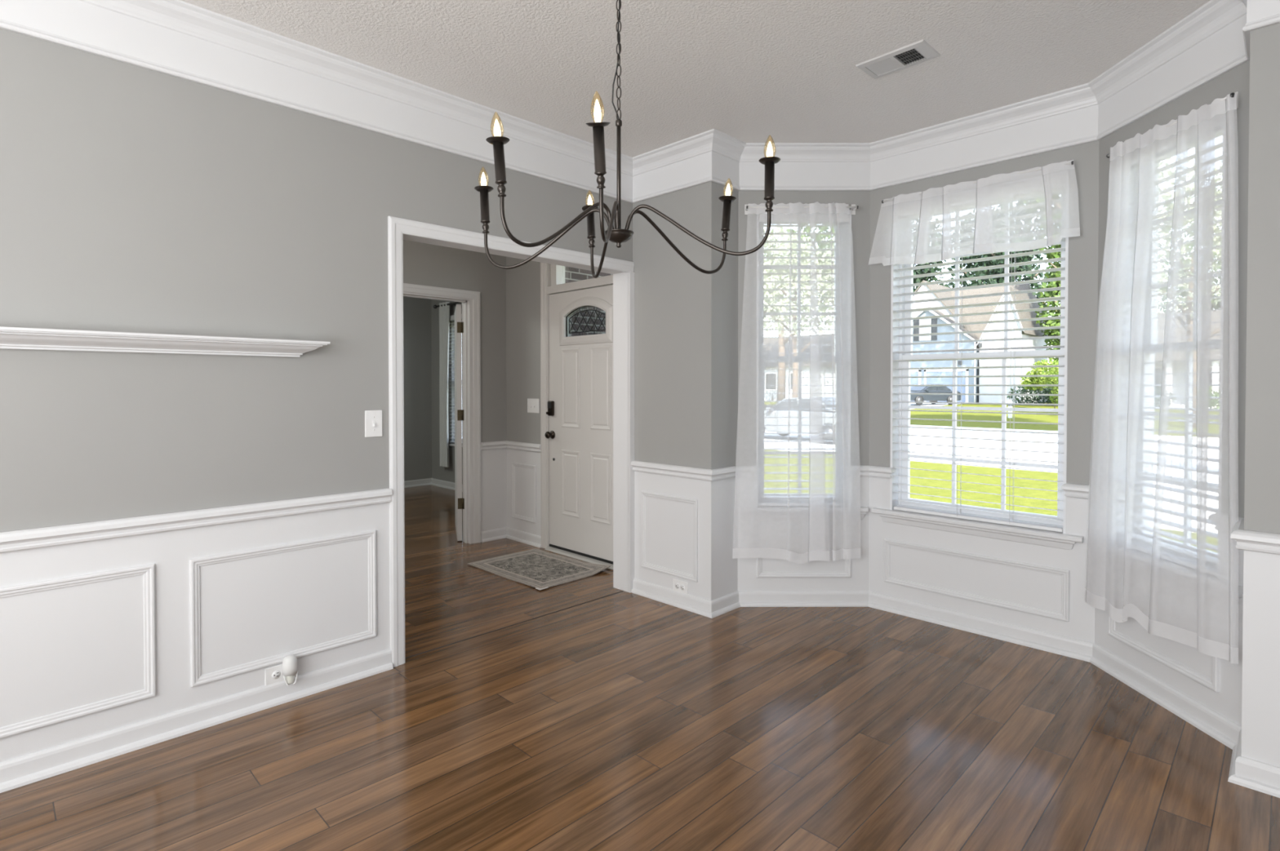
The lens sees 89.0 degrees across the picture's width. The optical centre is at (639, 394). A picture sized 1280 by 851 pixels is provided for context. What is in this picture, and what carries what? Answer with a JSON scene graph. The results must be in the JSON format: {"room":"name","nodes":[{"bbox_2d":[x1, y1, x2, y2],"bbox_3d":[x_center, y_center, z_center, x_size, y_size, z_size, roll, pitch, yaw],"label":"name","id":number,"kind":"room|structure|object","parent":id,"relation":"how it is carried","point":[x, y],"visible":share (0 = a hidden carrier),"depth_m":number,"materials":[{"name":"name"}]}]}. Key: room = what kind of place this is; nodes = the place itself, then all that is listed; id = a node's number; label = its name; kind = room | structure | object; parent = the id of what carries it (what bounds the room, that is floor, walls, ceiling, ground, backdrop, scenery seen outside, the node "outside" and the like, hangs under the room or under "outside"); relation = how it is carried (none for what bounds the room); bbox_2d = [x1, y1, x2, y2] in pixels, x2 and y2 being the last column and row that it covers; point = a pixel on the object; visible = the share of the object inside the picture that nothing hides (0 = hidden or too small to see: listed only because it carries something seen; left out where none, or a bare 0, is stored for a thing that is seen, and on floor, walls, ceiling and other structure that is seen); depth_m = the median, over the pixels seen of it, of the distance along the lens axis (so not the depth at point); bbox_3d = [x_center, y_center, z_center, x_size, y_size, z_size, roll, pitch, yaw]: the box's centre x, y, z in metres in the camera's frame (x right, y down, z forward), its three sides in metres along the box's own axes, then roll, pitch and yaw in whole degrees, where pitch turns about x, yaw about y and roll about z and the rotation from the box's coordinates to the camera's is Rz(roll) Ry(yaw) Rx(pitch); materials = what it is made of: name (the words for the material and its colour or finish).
{"room":"dining room","nodes":[
{"label":"dining room","id":0,"kind":"room"},
{"bbox_2d":[0,28,632,763],"bbox_3d":[-1.966,-0.080,2.348,0.141,2.740,6.100,1,1,45],"label":"wall","id":1,"kind":"structure","parent":0,"point":[134,199],"depth_m":2.49,"materials":[{"name":"paint"}]},
{"bbox_2d":[0,564,155,738],"bbox_3d":[-2.054,0.878,2.165,0.013,0.491,0.718,1,1,45],"label":"trim","id":2,"kind":"structure","parent":1,"relation":"attached to","point":[148,571],"depth_m":2.32,"materials":[{"name":"white paint"}]},
{"bbox_2d":[0,326,329,357],"bbox_3d":[-1.892,-0.184,2.246,0.107,0.064,1.543,1,1,45],"label":"ledge shelf","id":3,"kind":"object","parent":1,"relation":"attached to","point":[11,338],"visible":1,"depth_m":2.35,"materials":[{"name":"white paint"}]},
{"bbox_2d":[0,488,392,553],"bbox_3d":[-2.575,0.490,1.623,0.032,0.067,4.002,1,1,45],"label":"chair rail","id":4,"kind":"object","parent":1,"relation":"attached to","point":[24,540],"visible":1,"depth_m":2.45,"materials":[{"name":"white paint"}]},
{"bbox_2d":[0,648,393,793],"bbox_3d":[-2.575,1.257,1.634,0.031,0.086,4.002,1,1,45],"label":"baseboard","id":5,"kind":"structure","parent":1,"relation":"attached to","point":[15,773],"depth_m":2.46,"materials":[{"name":"white paint"}]},
{"bbox_2d":[264,664,296,685],"bbox_3d":[-1.501,1.165,2.726,0.008,0.074,0.122,1,1,45],"label":"power outlet","id":6,"kind":"object","parent":1,"relation":"attached to","point":[273,674],"visible":0.52,"depth_m":2.71,"materials":[{"name":"white plastic"}]},
{"bbox_2d":[282,654,297,686],"bbox_3d":[-1.461,1.147,2.717,0.064,0.118,0.057,1,1,45],"label":"air freshener","id":7,"kind":"object","parent":6,"relation":"attached to","point":[290,668],"visible":1,"depth_m":2.70,"materials":[{"name":"white plastic"}]},
{"bbox_2d":[189,530,376,687],"bbox_3d":[-1.470,0.874,2.751,0.013,0.491,0.716,1,1,45],"label":"trim","id":8,"kind":"structure","parent":1,"relation":"attached to","point":[197,679],"depth_m":2.68,"materials":[{"name":"white paint"}]},
{"bbox_2d":[0,0,632,203],"bbox_3d":[-1.995,-1.320,2.148,0.078,0.256,5.600,1,1,45],"label":"crown molding","id":9,"kind":"structure","parent":1,"relation":"attached to","point":[178,38],"depth_m":2.72,"materials":[{"name":"white paint"}]},
{"bbox_2d":[364,410,382,437],"bbox_3d":[-1.219,0.133,2.989,0.017,0.122,0.080,1,1,45],"label":"light switch","id":10,"kind":"object","parent":1,"relation":"attached to","point":[373,419],"visible":1,"depth_m":2.99,"materials":[{"name":"white plastic"}]},
{"bbox_2d":[387,216,634,667],"bbox_3d":[-0.655,0.216,3.658,0.160,2.110,1.598,1,1,45],"label":"door frame","id":11,"kind":"structure","parent":1,"relation":"attached to","point":[397,227],"depth_m":3.49,"materials":[{"name":"white paint"}]},
{"bbox_2d":[403,296,431,481],"bbox_3d":[-4.363,-0.146,7.220,0.146,2.740,4.620,1,1,45],"label":"wall","id":12,"kind":"structure","parent":0,"point":[416,311],"depth_m":8.56,"materials":[{"name":"grey paint"}]},
{"bbox_2d":[404,478,431,488],"bbox_3d":[-4.352,1.182,7.124,0.031,0.086,4.473,1,1,45],"label":"baseboard","id":13,"kind":"structure","parent":12,"relation":"attached to","point":[414,483],"depth_m":8.56,"materials":[{"name":"white paint"}]},
{"bbox_2d":[431,299,462,484],"bbox_3d":[-1.635,-0.153,7.659,3.230,2.740,0.147,1,1,45],"label":"wall","id":14,"kind":"structure","parent":0,"point":[440,473],"depth_m":8.57,"materials":[{"name":"grey paint"}]},
{"bbox_2d":[431,478,462,492],"bbox_3d":[-1.674,1.175,7.591,3.164,0.086,0.031,1,1,45],"label":"baseboard","id":15,"kind":"structure","parent":14,"relation":"attached to","point":[440,483],"depth_m":8.46,"materials":[{"name":"white paint"}]},
{"bbox_2d":[433,302,462,308],"bbox_3d":[-2.191,-1.133,8.020,1.285,0.052,0.109,1,1,45],"label":"curtain rod","id":16,"kind":"object","parent":14,"relation":"attached to","point":[455,304],"visible":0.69,"depth_m":8.19,"materials":[{"name":"black metal"}]},
{"bbox_2d":[439,302,449,467],"bbox_3d":[-2.488,-0.127,8.288,0.265,2.090,0.040,1,1,45],"label":"drape","id":17,"kind":"object","parent":16,"relation":"hanging from","point":[444,311],"visible":1,"depth_m":8.27,"materials":[{"name":"grey fabric"}]},
{"bbox_2d":[448,314,462,446],"bbox_3d":[-2.042,-0.171,7.938,1.068,1.652,0.057,1,1,45],"label":"window blind","id":18,"kind":"object","parent":14,"relation":"attached to","point":[452,317],"visible":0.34,"depth_m":8.24,"materials":[{"name":"white wood"}]},
{"bbox_2d":[403,240,506,531],"bbox_3d":[-3.227,-0.098,3.693,0.116,2.740,6.026,1,1,45],"label":"wall","id":19,"kind":"structure","parent":0,"point":[424,264],"depth_m":5.55,"materials":[{"name":"paint"}]},
{"bbox_2d":[403,283,481,544],"bbox_3d":[-1.733,0.196,5.186,0.137,2.110,0.985,1,1,45],"label":"door frame","id":20,"kind":"structure","parent":19,"relation":"attached to","point":[467,304],"depth_m":5.45,"materials":[{"name":"white paint"}]},
{"bbox_2d":[454,304,464,541],"bbox_3d":[-1.623,0.234,5.854,0.063,2.000,0.791,0,1,-17],"label":"door","id":21,"kind":"structure","parent":19,"relation":"in","point":[458,324],"depth_m":5.51,"materials":[{"name":"white paint"}]},
{"bbox_2d":[480,440,506,450],"bbox_3d":[-1.245,0.436,5.583,0.032,0.067,0.261,1,1,45],"label":"chair rail","id":22,"kind":"object","parent":19,"relation":"attached to","point":[491,445],"visible":1,"depth_m":5.56,"materials":[{"name":"white paint"}]},
{"bbox_2d":[481,527,506,542],"bbox_3d":[-1.245,1.202,5.594,0.031,0.086,0.261,1,1,45],"label":"baseboard","id":23,"kind":"structure","parent":19,"relation":"attached to","point":[496,534],"depth_m":5.59,"materials":[{"name":"white paint"}]},
{"bbox_2d":[506,257,541,536],"bbox_3d":[-0.497,-0.119,5.121,1.974,2.740,0.150,1,1,45],"label":"wall","id":24,"kind":"structure","parent":0,"point":[523,282],"depth_m":5.51,"materials":[{"name":"paint"}]},
{"bbox_2d":[505,440,541,452],"bbox_3d":[-0.991,0.437,5.492,0.522,0.067,0.032,1,1,45],"label":"chair rail","id":25,"kind":"object","parent":24,"relation":"attached to","point":[509,445],"visible":1,"depth_m":5.47,"materials":[{"name":"white paint"}]},
{"bbox_2d":[506,527,541,547],"bbox_3d":[-0.990,1.203,5.503,0.522,0.086,0.031,1,1,45],"label":"baseboard","id":26,"kind":"structure","parent":24,"relation":"attached to","point":[520,536],"depth_m":5.49,"materials":[{"name":"white paint"}]},
{"bbox_2d":[511,462,536,523],"bbox_3d":[-0.984,0.824,5.504,0.338,0.476,0.013,1,1,45],"label":"trim","id":27,"kind":"structure","parent":24,"relation":"attached to","point":[533,520],"depth_m":5.49,"materials":[{"name":"white paint"}]},
{"bbox_2d":[527,398,539,413],"bbox_3d":[-0.888,0.093,5.395,0.162,0.118,0.017,1,1,45],"label":"light switch","id":28,"kind":"object","parent":24,"relation":"attached to","point":[533,405],"visible":1,"depth_m":5.39,"materials":[{"name":"white plastic"}]},
{"bbox_2d":[540,262,613,548],"bbox_3d":[-0.372,0.018,4.985,1.082,2.470,0.167,1,1,45],"label":"door frame","id":29,"kind":"structure","parent":24,"relation":"attached to","point":[546,290],"depth_m":5.27,"materials":[{"name":"paint"}]},
{"bbox_2d":[544,284,613,564],"bbox_3d":[-0.418,0.221,4.941,0.912,2.040,0.111,1,1,45],"label":"door","id":30,"kind":"structure","parent":24,"relation":"in","point":[580,412],"depth_m":4.99,"materials":[{"name":"paint"}]},
{"bbox_2d":[551,264,612,286],"bbox_3d":[-0.366,-1.015,4.977,0.912,0.300,0.090,1,1,45],"label":"window","id":31,"kind":"structure","parent":24,"relation":"in","point":[557,272],"depth_m":5.24,"materials":[{"name":"paint"}]},
{"bbox_2d":[564,266,613,283],"bbox_3d":[-0.604,-0.088,6.183,0.096,3.750,1.184,1,1,45],"label":"wall","id":32,"kind":"structure","parent":0,"point":[571,274],"depth_m":6.12,"materials":[{"name":"brick"}]},
{"bbox_2d":[0,484,1279,850],"bbox_3d":[-2.095,1.336,3.272,9.200,0.122,7.400,1,1,45],"label":"floor","id":33,"kind":"structure","parent":0,"point":[624,721],"depth_m":2.36,"materials":[{"name":"brown wood"}]},
{"bbox_2d":[466,548,610,590],"bbox_3d":[-0.743,1.238,4.722,0.885,0.035,0.637,1,1,44],"label":"entry rug","id":34,"kind":"object","parent":33,"relation":"on","point":[540,570],"visible":1,"depth_m":4.68,"materials":[{"name":"grey fabric"}]},
{"bbox_2d":[544,546,613,569],"bbox_3d":[-0.381,1.243,4.992,0.922,0.020,0.175,1,1,45],"label":"threshold","id":35,"kind":"object","parent":33,"relation":"on","point":[586,559],"visible":0.35,"depth_m":4.99,"materials":[{"name":"wood"}]},
{"bbox_2d":[632,181,726,600],"bbox_3d":[0.230,-0.104,3.999,0.641,2.740,0.140,1,1,45],"label":"wall","id":36,"kind":"structure","parent":0,"point":[680,309],"depth_m":3.88,"materials":[{"name":"paint"}]},
{"bbox_2d":[640,491,697,582],"bbox_3d":[0.171,0.852,3.963,0.460,0.481,0.013,1,1,45],"label":"trim","id":37,"kind":"structure","parent":36,"relation":"attached to","point":[694,578],"depth_m":3.94,"materials":[{"name":"white paint"}]},
{"bbox_2d":[631,578,711,618],"bbox_3d":[0.181,1.224,3.946,0.672,0.086,0.031,1,1,45],"label":"baseboard","id":38,"kind":"structure","parent":36,"relation":"attached to","point":[694,604],"depth_m":3.92,"materials":[{"name":"white paint"}]},
{"bbox_2d":[631,460,711,481],"bbox_3d":[0.182,0.458,3.933,0.669,0.067,0.032,1,1,45],"label":"chair rail","id":39,"kind":"object","parent":36,"relation":"attached to","point":[698,473],"visible":1,"depth_m":3.91,"materials":[{"name":"white paint"}]},
{"bbox_2d":[632,128,713,203],"bbox_3d":[0.180,-1.344,3.877,0.719,0.256,0.078,1,1,45],"label":"crown molding","id":40,"kind":"structure","parent":36,"relation":"attached to","point":[686,163],"depth_m":3.88,"materials":[{"name":"white paint"}]},
{"bbox_2d":[672,578,688,594],"bbox_3d":[0.240,1.150,3.902,0.118,0.074,0.008,1,1,45],"label":"power outlet","id":41,"kind":"object","parent":36,"relation":"attached to","point":[679,586],"visible":1,"depth_m":3.90,"materials":[{"name":"white plastic"}]},
{"bbox_2d":[180,0,1210,157],"bbox_3d":[-2.095,-1.538,3.233,9.200,0.150,7.400,1,1,45],"label":"ceiling","id":42,"kind":"structure","parent":0,"point":[747,71],"depth_m":2.77,"materials":[{"name":"paint"}]},
{"bbox_2d":[474,0,780,278],"bbox_3d":[-0.064,-0.927,2.036,0.917,1.040,0.777,0,1,-29],"label":"chandelier","id":43,"kind":"object","parent":42,"relation":"hanging from","point":[619,236],"visible":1,"depth_m":1.95,"materials":[{"name":"brown metal"}]},
{"bbox_2d":[855,39,941,79],"bbox_3d":[1.121,-1.453,2.838,0.182,0.010,0.300,-1,1,-44],"label":"ceiling vent","id":44,"kind":"object","parent":42,"relation":"in","point":[920,51],"visible":1,"depth_m":2.82,"materials":[{"name":"metal"}]},
{"bbox_2d":[725,188,737,595],"bbox_3d":[0.518,-0.103,3.934,0.140,2.740,0.174,1,1,45],"label":"wall","id":45,"kind":"structure","parent":0,"point":[731,529],"depth_m":3.87,"materials":[{"name":"paint"}]},
{"bbox_2d":[711,591,740,618],"bbox_3d":[0.498,1.226,3.810,0.031,0.086,0.285,1,1,45],"label":"baseboard","id":46,"kind":"structure","parent":45,"relation":"attached to","point":[729,602],"depth_m":3.81,"materials":[{"name":"white paint"}]},
{"bbox_2d":[711,128,746,191],"bbox_3d":[0.497,-1.343,3.741,0.078,0.256,0.332,1,1,45],"label":"crown molding","id":47,"kind":"structure","parent":45,"relation":"attached to","point":[726,150],"depth_m":3.76,"materials":[{"name":"white paint"}]},
{"bbox_2d":[737,191,870,591],"bbox_3d":[0.981,-0.104,3.984,0.918,2.740,0.160,0,1,0],"label":"wall","id":48,"kind":"structure","parent":0,"point":[748,580],"depth_m":3.91,"materials":[{"name":"paint"}]},
{"bbox_2d":[711,209,866,519],"bbox_3d":[0.855,-0.176,3.885,0.996,1.856,0.415,0,1,0],"label":"window","id":49,"kind":"structure","parent":48,"relation":"in","point":[760,357],"depth_m":3.99,"materials":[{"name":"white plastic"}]},
{"bbox_2d":[758,212,847,506],"bbox_3d":[0.980,-0.209,3.925,0.538,1.763,0.080,0,1,0],"label":"window blind","id":50,"kind":"object","parent":49,"relation":"attached to","point":[778,219],"visible":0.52,"depth_m":3.92,"materials":[{"name":"white plastic"}]},
{"bbox_2d":[744,204,858,214],"bbox_3d":[0.955,-1.104,3.858,0.660,0.060,0.064,0,1,0],"label":"curtain rod","id":51,"kind":"object","parent":48,"relation":"attached to","point":[854,207],"visible":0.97,"depth_m":3.83,"materials":[{"name":"white metal"}]},
{"bbox_2d":[732,201,861,564],"bbox_3d":[0.921,-0.068,3.822,0.756,2.123,0.060,0,1,0],"label":"sheer curtain","id":52,"kind":"object","parent":51,"relation":"hanging from","point":[853,553],"visible":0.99,"depth_m":3.82,"materials":[{"name":"white fabric"}]},
{"bbox_2d":[737,591,868,607],"bbox_3d":[0.982,1.224,3.907,0.788,0.086,0.031,0,1,0],"label":"baseboard","id":53,"kind":"structure","parent":48,"relation":"attached to","point":[746,598],"depth_m":3.91,"materials":[{"name":"white paint"}]},
{"bbox_2d":[756,536,851,577],"bbox_3d":[0.985,0.975,3.912,0.566,0.247,0.013,0,1,0],"label":"trim","id":54,"kind":"structure","parent":48,"relation":"attached to","point":[847,574],"depth_m":3.91,"materials":[{"name":"white paint"}]},
{"bbox_2d":[738,142,870,191],"bbox_3d":[0.981,-1.344,3.848,0.788,0.256,0.078,0,1,0],"label":"crown molding","id":55,"kind":"structure","parent":48,"relation":"attached to","point":[802,166],"depth_m":3.88,"materials":[{"name":"white paint"}]},
{"bbox_2d":[740,506,868,512],"bbox_3d":[0.981,0.688,3.895,0.756,0.026,0.040,0,1,0],"label":"window sill","id":56,"kind":"structure","parent":48,"relation":"attached to","point":[749,509],"depth_m":3.88,"materials":[{"name":"white paint"}]},
{"bbox_2d":[868,140,1099,643],"bbox_3d":[1.833,-0.098,3.562,1.263,2.740,0.160,1,1,45],"label":"wall","id":57,"kind":"structure","parent":0,"point":[1036,589],"depth_m":3.36,"materials":[{"name":"paint"}]},
{"bbox_2d":[845,237,1088,550],"bbox_3d":[1.797,-0.172,3.530,1.375,1.856,0.315,1,1,45],"label":"window","id":58,"kind":"structure","parent":57,"relation":"in","point":[895,389],"depth_m":3.64,"materials":[{"name":"white plastic"}]},
{"bbox_2d":[893,237,1065,532],"bbox_3d":[1.790,-0.204,3.531,0.884,1.763,0.066,1,1,45],"label":"window blind","id":59,"kind":"object","parent":58,"relation":"attached to","point":[1027,525],"visible":0.66,"depth_m":3.49,"materials":[{"name":"white plastic"}]},
{"bbox_2d":[884,539,1069,622],"bbox_3d":[1.771,0.983,3.517,0.930,0.252,0.013,1,1,45],"label":"trim","id":60,"kind":"structure","parent":57,"relation":"attached to","point":[1064,615],"depth_m":3.46,"materials":[{"name":"white paint"}]},
{"bbox_2d":[871,507,1084,542],"bbox_3d":[1.758,0.694,3.506,1.052,0.026,0.040,1,1,45],"label":"window sill","id":61,"kind":"structure","parent":57,"relation":"attached to","point":[1072,538],"depth_m":3.44,"materials":[{"name":"white paint"}]},
{"bbox_2d":[881,160,1073,203],"bbox_3d":[1.756,-1.115,3.466,0.942,0.060,0.063,1,1,45],"label":"curtain rod","id":62,"kind":"object","parent":57,"relation":"attached to","point":[1072,162],"visible":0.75,"depth_m":3.25,"materials":[{"name":"white metal"}]},
{"bbox_2d":[867,160,1079,266],"bbox_3d":[1.712,-0.927,3.464,1.056,0.408,0.031,1,1,45],"label":"window valance","id":63,"kind":"object","parent":62,"relation":"hanging from","point":[1013,211],"visible":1,"depth_m":3.40,"materials":[{"name":"white fabric"}]},
{"bbox_2d":[867,591,1093,662],"bbox_3d":[1.766,1.230,3.512,1.133,0.086,0.031,1,1,45],"label":"baseboard","id":64,"kind":"structure","parent":57,"relation":"attached to","point":[1073,648],"depth_m":3.44,"materials":[{"name":"white paint"}]},
{"bbox_2d":[869,83,1098,191],"bbox_3d":[1.749,-1.339,3.460,1.133,0.256,0.078,1,1,45],"label":"crown molding","id":65,"kind":"structure","parent":57,"relation":"attached to","point":[1067,117],"depth_m":3.40,"materials":[{"name":"white paint"}]},
{"bbox_2d":[1094,60,1249,726],"bbox_3d":[2.259,-0.087,2.718,0.160,2.740,0.904,0,1,0],"label":"wall","id":66,"kind":"structure","parent":0,"point":[1227,703],"depth_m":2.43,"materials":[{"name":"paint"}]},
{"bbox_2d":[1107,585,1220,693],"bbox_3d":[2.173,0.992,2.734,0.013,0.250,0.569,0,1,0],"label":"trim","id":67,"kind":"structure","parent":66,"relation":"attached to","point":[1213,683],"depth_m":2.64,"materials":[{"name":"white paint"}]},
{"bbox_2d":[1089,643,1241,750],"bbox_3d":[2.164,1.240,2.736,0.031,0.086,0.774,0,1,0],"label":"baseboard","id":68,"kind":"structure","parent":66,"relation":"attached to","point":[1215,725],"depth_m":2.66,"materials":[{"name":"white paint"}]},
{"bbox_2d":[1088,0,1249,140],"bbox_3d":[2.139,-1.329,2.701,0.078,0.256,0.774,0,1,0],"label":"crown molding","id":69,"kind":"structure","parent":66,"relation":"attached to","point":[1207,43],"depth_m":2.63,"materials":[{"name":"white paint"}]},
{"bbox_2d":[1106,91,1238,158],"bbox_3d":[2.147,-1.078,2.644,0.064,0.060,0.622,0,1,0],"label":"curtain rod","id":70,"kind":"object","parent":66,"relation":"attached to","point":[1232,95],"visible":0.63,"depth_m":2.37,"materials":[{"name":"white metal"}]},
{"bbox_2d":[1084,93,1238,664],"bbox_3d":[2.107,-0.055,2.684,0.051,2.116,0.787,0,1,0],"label":"sheer curtain","id":71,"kind":"object","parent":70,"relation":"hanging from","point":[1174,166],"visible":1,"depth_m":2.61,"materials":[{"name":"white fabric"}]},
{"bbox_2d":[1116,551,1243,595],"bbox_3d":[2.159,0.704,2.732,0.040,0.026,0.760,0,1,0],"label":"window sill","id":72,"kind":"structure","parent":66,"relation":"attached to","point":[1224,584],"depth_m":2.40,"materials":[{"name":"white paint"}]},
{"bbox_2d":[1116,116,1244,604],"bbox_3d":[2.164,-0.159,2.598,0.411,1.856,0.988,0,1,0],"label":"window","id":73,"kind":"structure","parent":66,"relation":"in","point":[1220,343],"depth_m":2.44,"materials":[{"name":"white plastic"}]},
{"bbox_2d":[1118,114,1222,577],"bbox_3d":[2.201,-0.193,2.717,0.080,1.763,0.538,0,1,0],"label":"window blind","id":74,"kind":"object","parent":73,"relation":"attached to","point":[1220,124],"visible":0.05,"depth_m":2.50,"materials":[{"name":"white plastic"}]},
{"bbox_2d":[1241,22,1279,767],"bbox_3d":[2.328,-0.076,1.930,0.776,2.740,0.140,1,1,45],"label":"wall","id":75,"kind":"structure","parent":0,"point":[1260,693],"depth_m":2.13,"materials":[{"name":"paint"}]},
{"bbox_2d":[1227,755,1279,798],"bbox_3d":[2.208,1.251,1.948,0.667,0.086,0.031,1,1,45],"label":"baseboard","id":76,"kind":"structure","parent":75,"relation":"attached to","point":[1251,774],"depth_m":2.13,"materials":[{"name":"white paint"}]},
{"bbox_2d":[1230,529,1279,555],"bbox_3d":[2.207,0.484,1.938,0.668,0.067,0.032,1,1,45],"label":"chair rail","id":77,"kind":"object","parent":75,"relation":"attached to","point":[1247,540],"visible":1,"depth_m":2.12,"materials":[{"name":"white paint"}]},
{"bbox_2d":[1242,0,1279,31],"bbox_3d":[2.174,-1.318,1.913,0.714,0.256,0.078,1,1,45],"label":"crown molding","id":78,"kind":"structure","parent":75,"relation":"attached to","point":[1260,14],"depth_m":2.11,"materials":[{"name":"white paint"}]},
{"bbox_3d":[2.212,-0.080,2.264,0.140,2.740,0.169,1,1,45],"label":"wall","id":79,"kind":"structure","parent":0,"visible":0},
{"bbox_2d":[1228,728,1241,777],"bbox_3d":[2.070,1.247,2.261,0.031,0.086,0.280,1,1,45],"label":"baseboard","id":80,"kind":"structure","parent":79,"relation":"attached to","point":[1237,749],"depth_m":2.25,"materials":[{"name":"white paint"}]},
{"bbox_2d":[1238,0,1250,58],"bbox_3d":[2.036,-1.322,2.226,0.078,0.256,0.327,1,1,45],"label":"crown molding","id":81,"kind":"structure","parent":79,"relation":"attached to","point":[1246,34],"depth_m":2.22,"materials":[{"name":"white paint"}]},
{"label":"outside","id":82,"kind":"structure","parent":0,"visible":0},
{"bbox_2d":[910,403,957,409],"bbox_3d":[13.956,1.036,43.182,6.800,0.580,24.000,1,1,45],"label":"driveway","id":83,"kind":"structure","parent":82,"point":[911,404],"depth_m":47.11,"materials":[{"name":"concrete"}]},
{"bbox_2d":[910,386,960,404],"bbox_3d":[20.513,-0.022,46.641,4.575,1.457,2.164,0,1,-17],"label":"car","id":84,"kind":"object","parent":83,"relation":"on","point":[915,389],"visible":0.52,"depth_m":45.87,"materials":[{"name":"paint"}]},
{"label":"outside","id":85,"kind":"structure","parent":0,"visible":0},
{"bbox_2d":[764,402,1219,434],"bbox_3d":[37.263,1.093,48.723,170.000,1.100,64.250,1,1,45],"label":"lawn","id":86,"kind":"structure","parent":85,"point":[913,415],"depth_m":32.91,"materials":[{"name":"green plant"}]},
{"bbox_2d":[763,226,834,397],"bbox_3d":[8.469,-3.699,33.141,8.066,10.233,6.337,1,1,45],"label":"leafy tree","id":87,"kind":"object","parent":86,"relation":"on","point":[786,261],"visible":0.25,"depth_m":32.92,"materials":[{"name":"green plant"}]},
{"bbox_2d":[763,226,834,400],"bbox_3d":[10.911,-6.717,51.685,11.965,14.962,9.077,1,1,45],"label":"leafy tree","id":88,"kind":"object","parent":86,"relation":"on","point":[781,373],"visible":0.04,"depth_m":51.26,"materials":[{"name":"green plant"}]},
{"bbox_2d":[763,333,835,400],"bbox_3d":[13.280,-2.564,64.276,13.800,6.200,10.000,1,1,45],"label":"house","id":89,"kind":"structure","parent":86,"relation":"on","point":[767,389],"depth_m":58.83,"materials":[{"name":"grey"}]},
{"bbox_2d":[912,260,947,292],"bbox_3d":[27.629,-8.954,66.879,8.001,19.008,8.290,0,1,-9],"label":"evergreen tree","id":90,"kind":"object","parent":86,"relation":"on","point":[930,270],"visible":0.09,"depth_m":64.85,"materials":[{"name":"green plant"}]},
{"bbox_2d":[910,280,1048,403],"bbox_3d":[27.085,-4.294,54.886,12.280,10.110,11.780,1,1,45],"label":"house","id":91,"kind":"structure","parent":86,"relation":"on","point":[1029,324],"depth_m":50.17,"materials":[{"name":"grey"}]},
{"bbox_2d":[943,255,1022,288],"bbox_3d":[37.277,-10.095,71.280,8.614,21.163,9.001,1,1,35],"label":"evergreen tree","id":92,"kind":"object","parent":86,"relation":"on","point":[969,265],"visible":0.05,"depth_m":71.07,"materials":[{"name":"green plant"}]},
{"bbox_2d":[964,247,1053,317],"bbox_3d":[34.469,-8.927,60.708,8.536,19.118,8.213,1,1,45],"label":"evergreen tree","id":93,"kind":"object","parent":86,"relation":"on","point":[1028,258],"visible":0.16,"depth_m":59.42,"materials":[{"name":"green plant"}]},
{"bbox_2d":[1006,383,1057,405],"bbox_3d":[27.895,0.049,44.691,4.884,1.978,3.444,1,1,45],"label":"bush","id":94,"kind":"object","parent":86,"relation":"on","point":[1023,391],"visible":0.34,"depth_m":44.90,"materials":[{"name":"green plant"}]},
{"bbox_2d":[1019,357,1058,391],"bbox_3d":[26.678,-1.264,42.008,3.984,2.259,2.376,1,1,45],"label":"bush","id":95,"kind":"object","parent":86,"relation":"on","point":[1028,380],"visible":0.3,"depth_m":42.32,"materials":[{"name":"green plant"}]},
{"bbox_2d":[1035,244,1061,364],"bbox_3d":[31.488,-6.732,46.868,5.278,15.210,4.916,0,1,31],"label":"leafy tree","id":96,"kind":"object","parent":86,"relation":"on","point":[1055,322],"visible":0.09,"depth_m":47.02,"materials":[{"name":"green plant"}]},
{"bbox_2d":[1040,367,1058,408],"bbox_3d":[23.841,-0.290,37.533,1.495,2.782,1.507,1,1,45],"label":"bush","id":97,"kind":"object","parent":86,"relation":"on","point":[1049,381],"visible":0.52,"depth_m":37.45,"materials":[{"name":"green plant"}]},
{"bbox_2d":[1171,310,1220,404],"bbox_3d":[37.965,-2.350,40.880,11.800,6.400,12.300,1,1,45],"label":"house","id":98,"kind":"structure","parent":86,"relation":"on","point":[1216,376],"depth_m":38.91,"materials":[{"name":"grey"}]},
{"bbox_2d":[1177,160,1222,374],"bbox_3d":[22.163,-4.040,25.663,5.046,11.012,5.818,0,1,-19],"label":"leafy tree","id":99,"kind":"object","parent":86,"relation":"on","point":[1218,238],"visible":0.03,"depth_m":25.12,"materials":[{"name":"green plant"}]},
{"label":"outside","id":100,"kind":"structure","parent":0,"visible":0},
{"bbox_2d":[764,449,1217,553],"bbox_3d":[1.533,1.845,12.871,130.000,0.400,11.190,1,1,45],"label":"lawn","id":101,"kind":"structure","parent":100,"point":[1051,486],"depth_m":12.03,"materials":[{"name":"green plant"}]},
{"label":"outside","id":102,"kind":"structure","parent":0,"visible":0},
{"bbox_2d":[764,428,1218,484],"bbox_3d":[9.912,1.737,21.279,130.000,0.380,12.550,1,1,45],"label":"road","id":103,"kind":"structure","parent":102,"point":[1048,447],"depth_m":19.64,"materials":[{"name":"concrete"}]},
{"bbox_2d":[764,396,835,443],"bbox_3d":[5.570,0.799,22.028,4.575,1.457,2.164,1,1,45],"label":"car","id":104,"kind":"object","parent":103,"relation":"on","point":[780,413],"visible":0.23,"depth_m":21.36,"materials":[{"name":"paint"}]},
{"bbox_2d":[910,425,1218,442],"bbox_3d":[14.464,1.613,25.847,130.000,0.500,0.350,1,1,45],"label":"curb","id":105,"kind":"object","parent":103,"relation":"on","point":[1216,440],"depth_m":26.16,"materials":[{"name":"concrete"}]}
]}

